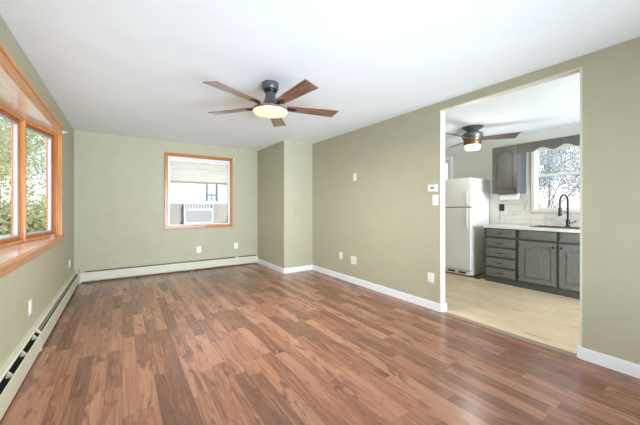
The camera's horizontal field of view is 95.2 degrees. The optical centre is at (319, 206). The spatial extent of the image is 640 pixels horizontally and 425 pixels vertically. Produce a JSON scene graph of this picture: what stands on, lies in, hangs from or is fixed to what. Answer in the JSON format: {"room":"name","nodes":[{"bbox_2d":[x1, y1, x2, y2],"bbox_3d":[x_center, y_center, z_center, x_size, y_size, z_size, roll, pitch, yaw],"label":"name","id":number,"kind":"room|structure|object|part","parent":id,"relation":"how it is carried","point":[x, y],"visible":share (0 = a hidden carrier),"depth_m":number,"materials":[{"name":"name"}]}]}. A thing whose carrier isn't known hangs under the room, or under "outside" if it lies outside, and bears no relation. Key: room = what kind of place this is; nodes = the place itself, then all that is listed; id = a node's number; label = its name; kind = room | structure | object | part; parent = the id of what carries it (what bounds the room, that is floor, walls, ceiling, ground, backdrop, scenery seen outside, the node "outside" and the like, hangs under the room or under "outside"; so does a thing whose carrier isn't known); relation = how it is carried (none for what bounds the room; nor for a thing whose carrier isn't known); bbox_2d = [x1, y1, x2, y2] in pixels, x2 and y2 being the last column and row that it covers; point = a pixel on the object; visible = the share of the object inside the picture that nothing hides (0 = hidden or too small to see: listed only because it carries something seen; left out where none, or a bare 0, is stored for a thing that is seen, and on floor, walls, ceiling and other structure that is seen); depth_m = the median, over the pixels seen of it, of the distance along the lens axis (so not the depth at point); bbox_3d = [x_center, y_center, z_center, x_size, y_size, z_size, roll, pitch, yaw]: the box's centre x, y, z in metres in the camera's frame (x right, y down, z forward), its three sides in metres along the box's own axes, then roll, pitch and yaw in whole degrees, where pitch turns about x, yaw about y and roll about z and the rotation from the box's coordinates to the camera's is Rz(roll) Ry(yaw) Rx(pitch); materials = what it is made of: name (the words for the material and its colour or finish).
{"room":"empty living room","nodes":[
{"label":"empty living room","id":0,"kind":"room"},
{"bbox_2d":[0,15,73,367],"bbox_3d":[-1.749,0.005,1.334,0.120,2.445,7.970,0,0,-34],"label":"wall","id":1,"kind":"structure","parent":0,"point":[39,279],"depth_m":2.57,"materials":[{"name":"green paint"}]},
{"bbox_2d":[29,299,31,315],"bbox_3d":[-2.424,0.843,2.447,0.010,0.120,0.085,0,0,-34],"label":"wall outlet","id":2,"kind":"object","parent":1,"relation":"attached to","point":[30,301],"visible":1,"depth_m":2.43,"materials":[{"name":"white plastic"}]},
{"bbox_2d":[0,42,64,277],"bbox_3d":[-2.607,-0.282,2.423,0.410,1.440,2.785,0,0,-34],"label":"window","id":3,"kind":"structure","parent":1,"relation":"in","point":[21,104],"depth_m":2.89,"materials":[{"name":"brown wood"}]},
{"bbox_3d":[-2.871,-0.262,2.647,0.045,1.180,0.593,0,0,-29],"label":"sash","id":4,"kind":"part","parent":3,"relation":"part of","materials":[{"name":"brown wood"}]},
{"bbox_3d":[-2.871,-0.262,2.647,0.090,1.248,0.660,0,0,-29],"label":"frame","id":5,"kind":"part","parent":3,"relation":"part of","materials":[{"name":"brown wood"}]},
{"bbox_3d":[-2.461,-0.945,2.522,0.032,0.115,2.775,0,0,-34],"label":"head casing","id":6,"kind":"part","parent":3,"relation":"part of","materials":[{"name":"brown wood"}]},
{"bbox_3d":[-2.455,0.400,2.525,0.045,0.077,2.785,0,0,-34],"label":"sill","id":7,"kind":"part","parent":3,"relation":"part of","materials":[{"name":"brown wood"}]},
{"bbox_3d":[-3.140,-0.262,3.245,0.045,1.180,0.587,0,0,-20],"label":"sash","id":8,"kind":"part","parent":3,"relation":"part of","materials":[{"name":"brown wood"}]},
{"bbox_3d":[-3.140,-0.262,3.245,0.090,1.248,0.655,0,0,-20],"label":"frame","id":9,"kind":"part","parent":3,"relation":"part of","materials":[{"name":"brown wood"}]},
{"bbox_3d":[-3.221,-0.263,3.634,0.020,1.248,0.070,0,0,-34],"label":"casing","id":10,"kind":"part","parent":3,"relation":"part of","materials":[{"name":"brown wood"}]},
{"bbox_2d":[0,271,79,420],"bbox_3d":[-1.836,1.124,1.643,0.082,0.208,7.180,0,0,-34],"label":"baseboard heater","id":11,"kind":"object","parent":1,"relation":"attached to","point":[16,367],"visible":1,"depth_m":2.25,"materials":[{"name":"beige metal"}]},
{"bbox_3d":[-1.740,1.134,1.557,0.012,0.144,2.126,0,0,-34],"label":"panel","id":12,"kind":"part","parent":11,"relation":"part of","materials":[{"name":"beige metal"}]},
{"bbox_3d":[-2.351,1.114,2.430,0.051,0.188,0.044,0,0,-34],"label":"splice plate","id":13,"kind":"part","parent":11,"relation":"part of","materials":[{"name":"beige metal"}]},
{"bbox_3d":[-3.080,1.134,3.536,0.012,0.144,2.646,0,0,-34],"label":"panel","id":14,"kind":"part","parent":11,"relation":"part of","materials":[{"name":"beige metal"}]},
{"bbox_2d":[74,130,257,281],"bbox_3d":[-2.447,0.005,5.746,3.910,2.445,0.120,0,0,-34],"label":"wall","id":15,"kind":"structure","parent":0,"point":[119,180],"depth_m":5.15,"materials":[{"name":"green paint"}]},
{"bbox_2d":[80,253,257,283],"bbox_3d":[-2.600,1.124,5.521,2.996,0.208,0.082,0,0,-34],"label":"baseboard heater","id":16,"kind":"object","parent":15,"relation":"attached to","point":[171,266],"visible":1,"depth_m":5.31,"materials":[{"name":"beige metal"}]},
{"bbox_3d":[-2.777,1.134,5.363,2.522,0.144,0.012,0,0,-34],"label":"panel","id":17,"kind":"part","parent":16,"relation":"part of","materials":[{"name":"beige metal"}]},
{"bbox_3d":[-1.537,1.134,6.203,0.466,0.144,0.012,0,0,-34],"label":"panel","id":18,"kind":"part","parent":16,"relation":"part of","materials":[{"name":"beige metal"}]},
{"bbox_2d":[164,152,232,228],"bbox_3d":[-2.376,-0.289,5.775,1.260,1.421,0.131,0,0,-34],"label":"window","id":19,"kind":"structure","parent":15,"relation":"in","point":[167,184],"depth_m":5.68,"materials":[{"name":"brown wood"}]},
{"bbox_2d":[170,204,226,223],"bbox_3d":[-2.414,0.141,5.831,1.078,0.394,0.376,0,0,-34],"label":"air conditioner","id":20,"kind":"object","parent":19,"relation":"attached to","point":[179,213],"visible":1,"depth_m":5.65,"materials":[{"name":"white plastic"}]},
{"bbox_3d":[-2.734,0.140,5.550,0.233,0.392,0.016,0,0,-34],"label":"accordion panel","id":21,"kind":"part","parent":20,"relation":"part of","materials":[{"name":"white plastic"}]},
{"bbox_2d":[185,205,212,207],"bbox_3d":[-2.344,-0.001,5.660,0.505,0.067,0.006,0,0,-34],"label":"vent","id":22,"kind":"object","parent":20,"relation":"attached to","point":[186,206],"depth_m":5.65,"materials":[{"name":"grey plastic"}]},
{"bbox_2d":[186,211,211,221],"bbox_3d":[-2.343,0.190,5.659,0.475,0.207,0.008,0,0,-34],"label":"grille","id":23,"kind":"object","parent":20,"relation":"attached to","point":[191,216],"depth_m":5.66,"materials":[{"name":"grey plastic"}]},
{"bbox_3d":[-2.065,0.140,6.002,0.308,0.392,0.016,0,0,-34],"label":"accordion panel","id":24,"kind":"part","parent":20,"relation":"part of","materials":[{"name":"white plastic"}]},
{"bbox_3d":[-2.346,0.390,5.730,1.260,0.063,0.021,0,0,-34],"label":"sill","id":25,"kind":"part","parent":19,"relation":"part of","materials":[{"name":"brown wood"}]},
{"bbox_3d":[-2.380,-0.414,5.780,1.080,0.715,0.030,0,0,-34],"label":"sash","id":26,"kind":"part","parent":19,"relation":"part of","materials":[{"name":"white plastic"}]},
{"bbox_3d":[-2.346,-0.969,5.730,1.260,0.063,0.021,0,0,-34],"label":"head casing","id":27,"kind":"part","parent":19,"relation":"part of","materials":[{"name":"brown wood"}]},
{"bbox_2d":[170,158,227,184],"bbox_3d":[-2.358,-0.677,5.749,1.070,0.455,0.035,0,0,-34],"label":"window shade","id":28,"kind":"object","parent":19,"relation":"attached to","point":[182,170],"visible":1,"depth_m":5.72,"materials":[{"name":"beige fabric"}]},
{"bbox_3d":[-2.358,-0.464,5.747,1.056,0.028,0.026,0,0,-34],"label":"rail","id":29,"kind":"part","parent":28,"relation":"part of","materials":[{"name":"beige"}]},
{"bbox_2d":[258,140,311,267],"bbox_3d":[-0.760,0.005,6.049,0.615,2.445,1.270,0,0,-34],"label":"wall","id":30,"kind":"structure","parent":0,"point":[284,167],"depth_m":5.59,"materials":[{"name":"green paint"}]},
{"bbox_2d":[0,263,639,424],"bbox_3d":[0.893,1.278,3.123,6.500,0.100,8.210,0,0,-34],"label":"floor","id":31,"kind":"structure","parent":0,"point":[251,343],"depth_m":2.34,"materials":[{"name":"brown wood"}]},
{"bbox_2d":[445,178,488,276],"bbox_3d":[2.628,0.357,5.499,0.663,1.742,0.750,0,0,-34],"label":"refrigerator","id":32,"kind":"object","parent":31,"relation":"on","point":[466,199],"visible":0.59,"depth_m":5.18,"materials":[{"name":"white metal"}]},
{"bbox_3d":[2.397,0.567,5.342,0.050,1.093,0.750,0,0,-34],"label":"door","id":33,"kind":"part","parent":32,"relation":"part of","materials":[{"name":"white metal"}]},
{"bbox_3d":[2.397,-0.247,5.342,0.050,0.506,0.750,0,0,-34],"label":"freezer door","id":34,"kind":"part","parent":32,"relation":"part of","materials":[{"name":"white metal"}]},
{"bbox_2d":[485,228,517,286],"bbox_3d":[3.111,0.788,4.817,0.682,0.880,0.484,0,0,-34],"label":"base cabinet","id":35,"kind":"object","parent":31,"relation":"on","point":[500,244],"visible":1,"depth_m":4.63,"materials":[{"name":"grey wood"}]},
{"bbox_3d":[2.863,1.062,4.651,0.024,0.132,0.432,0,0,-34],"label":"drawer","id":36,"kind":"part","parent":35,"relation":"part of","materials":[{"name":"grey wood"}]},
{"bbox_3d":[2.863,0.900,4.651,0.024,0.131,0.432,0,0,-34],"label":"drawer","id":37,"kind":"part","parent":35,"relation":"part of","materials":[{"name":"grey wood"}]},
{"bbox_3d":[2.863,0.740,4.651,0.024,0.129,0.432,0,0,-34],"label":"drawer","id":38,"kind":"part","parent":35,"relation":"part of","materials":[{"name":"grey wood"}]},
{"bbox_3d":[2.863,0.581,4.651,0.024,0.129,0.432,0,0,-34],"label":"drawer","id":39,"kind":"part","parent":35,"relation":"part of","materials":[{"name":"grey wood"}]},
{"bbox_3d":[2.863,0.420,4.651,0.024,0.129,0.432,0,0,-34],"label":"drawer","id":40,"kind":"part","parent":35,"relation":"part of","materials":[{"name":"grey wood"}]},
{"bbox_2d":[439,311,578,358],"bbox_3d":[1.760,1.225,2.885,0.080,0.006,1.247,0,0,-34],"label":"trim","id":41,"kind":"structure","parent":31,"relation":"on","point":[531,341],"depth_m":2.75,"materials":[{"name":"brown wood"}]},
{"bbox_2d":[517,229,579,298],"bbox_3d":[3.530,0.788,4.202,0.677,0.880,1.001,0,0,-34],"label":"base cabinet","id":42,"kind":"object","parent":31,"relation":"on","point":[547,261],"visible":0.66,"depth_m":4.11,"materials":[{"name":"grey wood"}]},
{"bbox_2d":[482,224,579,232],"bbox_3d":[3.593,0.328,4.114,0.654,0.039,2.225,0,0,-34],"label":"countertop","id":43,"kind":"structure","parent":42,"relation":"on","point":[503,226],"depth_m":4.37,"materials":[{"name":"white stone"}]},
{"bbox_2d":[529,225,579,228],"bbox_3d":[3.534,0.323,4.180,0.380,0.048,0.800,0,0,-34],"label":"sink","id":44,"kind":"object","parent":43,"relation":"in","point":[561,227],"visible":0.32,"depth_m":4.33,"materials":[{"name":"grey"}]},
{"bbox_2d":[535,226,579,228],"bbox_3d":[3.534,0.327,4.180,0.338,0.041,0.758,0,0,-34],"label":"basin","id":45,"kind":"object","parent":44,"relation":"in","point":[561,227],"depth_m":4.29,"materials":[{"name":"silver"}]},
{"bbox_2d":[558,194,575,226],"bbox_3d":[3.631,0.062,4.331,0.238,0.491,0.128,0,0,5],"label":"faucet","id":46,"kind":"object","parent":43,"relation":"on","point":[560,211],"visible":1,"depth_m":4.33,"materials":[{"name":"black metal"}]},
{"bbox_3d":[3.144,0.420,4.236,0.024,0.129,0.460,0,0,-34],"label":"false drawer","id":47,"kind":"part","parent":42,"relation":"part of","materials":[{"name":"grey wood"}]},
{"bbox_3d":[3.145,0.817,4.237,0.021,0.602,0.460,0,0,-34],"label":"door","id":48,"kind":"part","parent":42,"relation":"part of","materials":[{"name":"grey wood"}]},
{"bbox_3d":[3.420,0.420,3.828,0.024,0.129,0.460,0,0,-34],"label":"false drawer","id":49,"kind":"part","parent":42,"relation":"part of","materials":[{"name":"grey wood"}]},
{"bbox_3d":[3.421,0.817,3.828,0.021,0.602,0.460,0,0,-34],"label":"door","id":50,"kind":"part","parent":42,"relation":"part of","materials":[{"name":"grey wood"}]},
{"bbox_2d":[0,0,639,150],"bbox_3d":[0.893,-1.267,3.123,6.500,0.100,8.210,0,0,-34],"label":"ceiling","id":51,"kind":"structure","parent":0,"point":[131,68],"depth_m":2.40,"materials":[{"name":"white paint"}]},
{"bbox_2d":[203,79,338,126],"bbox_3d":[-0.463,-1.062,2.839,1.351,0.310,1.307,0,0,-34],"label":"ceiling fan","id":52,"kind":"object","parent":51,"relation":"hanging from","point":[271,108],"visible":1,"depth_m":2.80,"materials":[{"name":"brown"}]},
{"bbox_3d":[-0.898,-0.984,3.013,0.540,0.007,0.150,0,9,18],"label":"blade","id":53,"kind":"part","parent":52,"relation":"part of","materials":[{"name":"brown wood"}]},
{"bbox_3d":[-0.729,-0.984,2.524,0.150,0.007,0.540,11,6,33],"label":"blade","id":54,"kind":"part","parent":52,"relation":"part of","materials":[{"name":"brown wood"}]},
{"bbox_3d":[-0.490,-0.984,3.311,0.150,0.007,0.540,-9,0,0],"label":"blade","id":55,"kind":"part","parent":52,"relation":"part of","materials":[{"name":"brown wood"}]},
{"bbox_3d":[-0.224,-0.984,2.543,0.150,0.007,0.540,11,-7,-38],"label":"blade","id":56,"kind":"part","parent":52,"relation":"part of","materials":[{"name":"brown wood"}]},
{"bbox_3d":[-0.083,-0.984,3.022,0.540,0.007,0.150,0,-9,-19],"label":"blade","id":57,"kind":"part","parent":52,"relation":"part of","materials":[{"name":"brown wood"}]},
{"bbox_2d":[445,124,520,150],"bbox_3d":[2.254,-1.042,4.398,0.984,0.349,1.093,0,0,-34],"label":"ceiling fan","id":58,"kind":"object","parent":51,"relation":"hanging from","point":[472,139],"visible":1,"depth_m":4.37,"materials":[{"name":"grey metal"}]},
{"bbox_3d":[2.033,-1.034,4.275,0.480,0.006,0.165,0,17,-34],"label":"blade","id":59,"kind":"part","parent":58,"relation":"part of","materials":[{"name":"wood"}]},
{"bbox_3d":[2.672,-1.034,4.321,0.480,0.006,0.165,0,-17,26],"label":"blade","id":60,"kind":"part","parent":58,"relation":"part of","materials":[{"name":"wood"}]},
{"bbox_2d":[312,37,639,364],"bbox_3d":[1.406,0.005,3.470,0.080,2.445,7.970,0,0,-34],"label":"wall","id":61,"kind":"structure","parent":0,"point":[387,219],"depth_m":3.44,"materials":[{"name":"green paint"}]},
{"bbox_2d":[258,259,446,311],"bbox_3d":[0.136,1.181,5.001,4.122,0.094,0.618,0,0,43],"label":"baseboard","id":62,"kind":"structure","parent":61,"relation":"attached to","point":[432,305],"depth_m":4.39,"materials":[{"name":"white paint"}]},
{"bbox_2d":[351,256,355,264],"bbox_3d":[0.534,0.861,4.675,0.014,0.125,0.125,0,0,-34],"label":"cable jack plate","id":63,"kind":"object","parent":61,"relation":"attached to","point":[353,259],"visible":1,"depth_m":4.67,"materials":[{"name":"white plastic"}]},
{"bbox_2d":[353,173,356,180],"bbox_3d":[0.554,-0.472,4.650,0.008,0.120,0.078,0,0,-34],"label":"blank plate","id":64,"kind":"object","parent":61,"relation":"attached to","point":[354,174],"visible":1,"depth_m":4.65,"materials":[{"name":"white plastic"}]},
{"bbox_2d":[428,272,433,282],"bbox_3d":[1.329,0.855,3.505,0.010,0.120,0.085,0,0,-34],"label":"wall outlet","id":65,"kind":"object","parent":61,"relation":"attached to","point":[430,275],"visible":1,"depth_m":3.50,"materials":[{"name":"white plastic"}]},
{"bbox_2d":[428,184,437,191],"bbox_3d":[1.339,-0.218,3.474,0.026,0.084,0.122,0,0,-34],"label":"thermostat","id":66,"kind":"object","parent":61,"relation":"attached to","point":[431,188],"visible":1,"depth_m":3.45,"materials":[{"name":"white plastic"}]},
{"bbox_2d":[432,195,437,204],"bbox_3d":[1.363,-0.075,3.454,0.011,0.125,0.080,0,0,-34],"label":"light switch","id":67,"kind":"object","parent":61,"relation":"attached to","point":[434,197],"visible":1,"depth_m":3.45,"materials":[{"name":"white plastic"}]},
{"bbox_2d":[440,67,581,346],"bbox_3d":[1.790,0.051,2.904,0.086,2.354,1.273,0,0,-34],"label":"trim","id":68,"kind":"structure","parent":61,"relation":"attached to","point":[577,70],"depth_m":3.16,"materials":[{"name":"beige paint"}]},
{"bbox_2d":[577,345,639,378],"bbox_3d":[2.885,1.181,1.286,0.110,0.094,2.694,0,0,-34],"label":"baseboard","id":69,"kind":"structure","parent":61,"relation":"attached to","point":[626,367],"depth_m":2.21,"materials":[{"name":"white paint"}]},
{"bbox_2d":[445,125,579,226],"bbox_3d":[3.501,0.005,4.961,0.120,2.445,8.090,0,0,-34],"label":"wall","id":70,"kind":"structure","parent":0,"point":[476,163],"depth_m":5.38,"materials":[{"name":"paint"}]},
{"bbox_2d":[445,156,452,178],"bbox_3d":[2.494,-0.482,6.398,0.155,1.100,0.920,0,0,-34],"label":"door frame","id":71,"kind":"structure","parent":70,"relation":"in","point":[449,160],"depth_m":6.02,"materials":[{"name":"white paint"}]},
{"bbox_2d":[499,204,503,210],"bbox_3d":[3.243,0.018,5.208,0.010,0.120,0.080,0,0,-34],"label":"outlet","id":72,"kind":"object","parent":70,"relation":"attached to","point":[501,206],"visible":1,"depth_m":5.21,"materials":[{"name":"black plastic"}]},
{"bbox_2d":[492,144,525,193],"bbox_3d":[3.204,-0.614,4.962,0.367,0.787,0.389,0,0,-34],"label":"upper cabinet","id":73,"kind":"object","parent":70,"relation":"attached to","point":[508,165],"visible":0.95,"depth_m":4.85,"materials":[{"name":"grey wood"}]},
{"bbox_2d":[499,193,519,199],"bbox_3d":[3.199,-0.166,4.943,0.104,0.108,0.310,0,0,-34],"label":"paper towel holder","id":74,"kind":"object","parent":73,"relation":"attached to","point":[516,196],"visible":0.91,"depth_m":4.90,"materials":[{"name":"white"}]},
{"bbox_2d":[518,134,579,152],"bbox_3d":[3.636,-0.933,4.101,0.020,0.154,1.516,0,0,-34],"label":"valance","id":75,"kind":"object","parent":73,"relation":"attached to","point":[554,143],"visible":0.61,"depth_m":4.37,"materials":[{"name":"grey wood"}]},
{"bbox_2d":[500,187,579,226],"bbox_3d":[3.865,-0.009,4.307,0.010,0.625,2.240,0,0,-34],"label":"backsplash","id":76,"kind":"structure","parent":70,"relation":"attached to","point":[515,211],"depth_m":4.88,"materials":[{"name":"tile"}]},
{"bbox_2d":[530,144,579,212],"bbox_3d":[3.845,-0.445,4.403,0.155,1.085,1.110,0,0,-34],"label":"window","id":77,"kind":"structure","parent":70,"relation":"in","point":[535,175],"depth_m":4.80,"materials":[{"name":"beige paint"}]},
{"bbox_3d":[3.800,0.078,4.372,0.045,0.040,1.110,0,0,-34],"label":"sill","id":78,"kind":"part","parent":77,"relation":"part of","materials":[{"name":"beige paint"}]},
{"bbox_3d":[3.885,-0.708,4.429,0.030,0.437,0.988,0,0,-34],"label":"sash","id":79,"kind":"part","parent":77,"relation":"part of","materials":[{"name":"white plastic"}]},
{"bbox_3d":[3.856,-0.241,4.410,0.030,0.567,0.988,0,0,-34],"label":"sash","id":80,"kind":"part","parent":77,"relation":"part of","materials":[{"name":"white plastic"}]},
{"bbox_2d":[539,146,579,207],"bbox_3d":[11.285,-1.097,14.522,6.512,6.055,6.206,0,0,-38],"label":"tree","id":81,"kind":"object","parent":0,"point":[573,189],"visible":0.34,"depth_m":14.14,"materials":[{"name":"grey plant"}]},
{"label":"outside","id":82,"kind":"structure","parent":0,"visible":0},
{"bbox_2d":[0,233,10,237],"bbox_3d":[-0.065,1.978,9.014,70.000,0.100,65.000,0,0,-34],"label":"ground","id":83,"kind":"structure","parent":82,"point":[5,234],"depth_m":19.41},
{"bbox_2d":[0,123,40,162],"bbox_3d":[-19.871,-2.370,13.541,6.985,8.601,9.885,0,0,35],"label":"tree","id":84,"kind":"object","parent":83,"relation":"on","point":[8,123],"visible":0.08,"depth_m":15.73,"materials":[{"name":"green plant"}]},
{"bbox_2d":[0,118,45,215],"bbox_3d":[-11.170,-2.098,9.064,7.720,8.056,8.065,0,0,-19],"label":"tree","id":85,"kind":"object","parent":83,"relation":"on","point":[5,148],"visible":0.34,"depth_m":9.49,"materials":[{"name":"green plant"}]},
{"bbox_2d":[0,176,45,234],"bbox_3d":[-25.100,-0.491,19.226,16.362,5.173,5.937,0,0,-32],"label":"hedge","id":86,"kind":"object","parent":83,"relation":"on","point":[34,224],"visible":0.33,"depth_m":21.08,"materials":[{"name":"green plant"}]},
{"bbox_2d":[206,184,217,200],"bbox_3d":[-2.584,0.328,7.428,0.610,3.200,0.100,0,0,-34],"label":"frame","id":87,"kind":"object","parent":83,"relation":"on","point":[207,194],"visible":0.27,"depth_m":7.32,"materials":[{"name":"grey metal"}]},
{"bbox_3d":[-2.820,0.328,7.269,0.040,3.200,0.040,0,0,-34],"label":"post","id":88,"kind":"part","parent":87,"relation":"part of","materials":[{"name":"grey metal"}]},
{"bbox_3d":[-2.621,0.328,7.403,0.040,3.200,0.040,0,0,-34],"label":"post","id":89,"kind":"part","parent":87,"relation":"part of","materials":[{"name":"grey metal"}]},
{"bbox_2d":[539,147,579,197],"bbox_3d":[16.254,-2.434,23.164,10.205,8.729,8.658,0,0,-30],"label":"tree","id":90,"kind":"object","parent":83,"relation":"on","point":[573,147],"visible":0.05,"depth_m":21.46,"materials":[{"name":"grey plant"}]}
]}

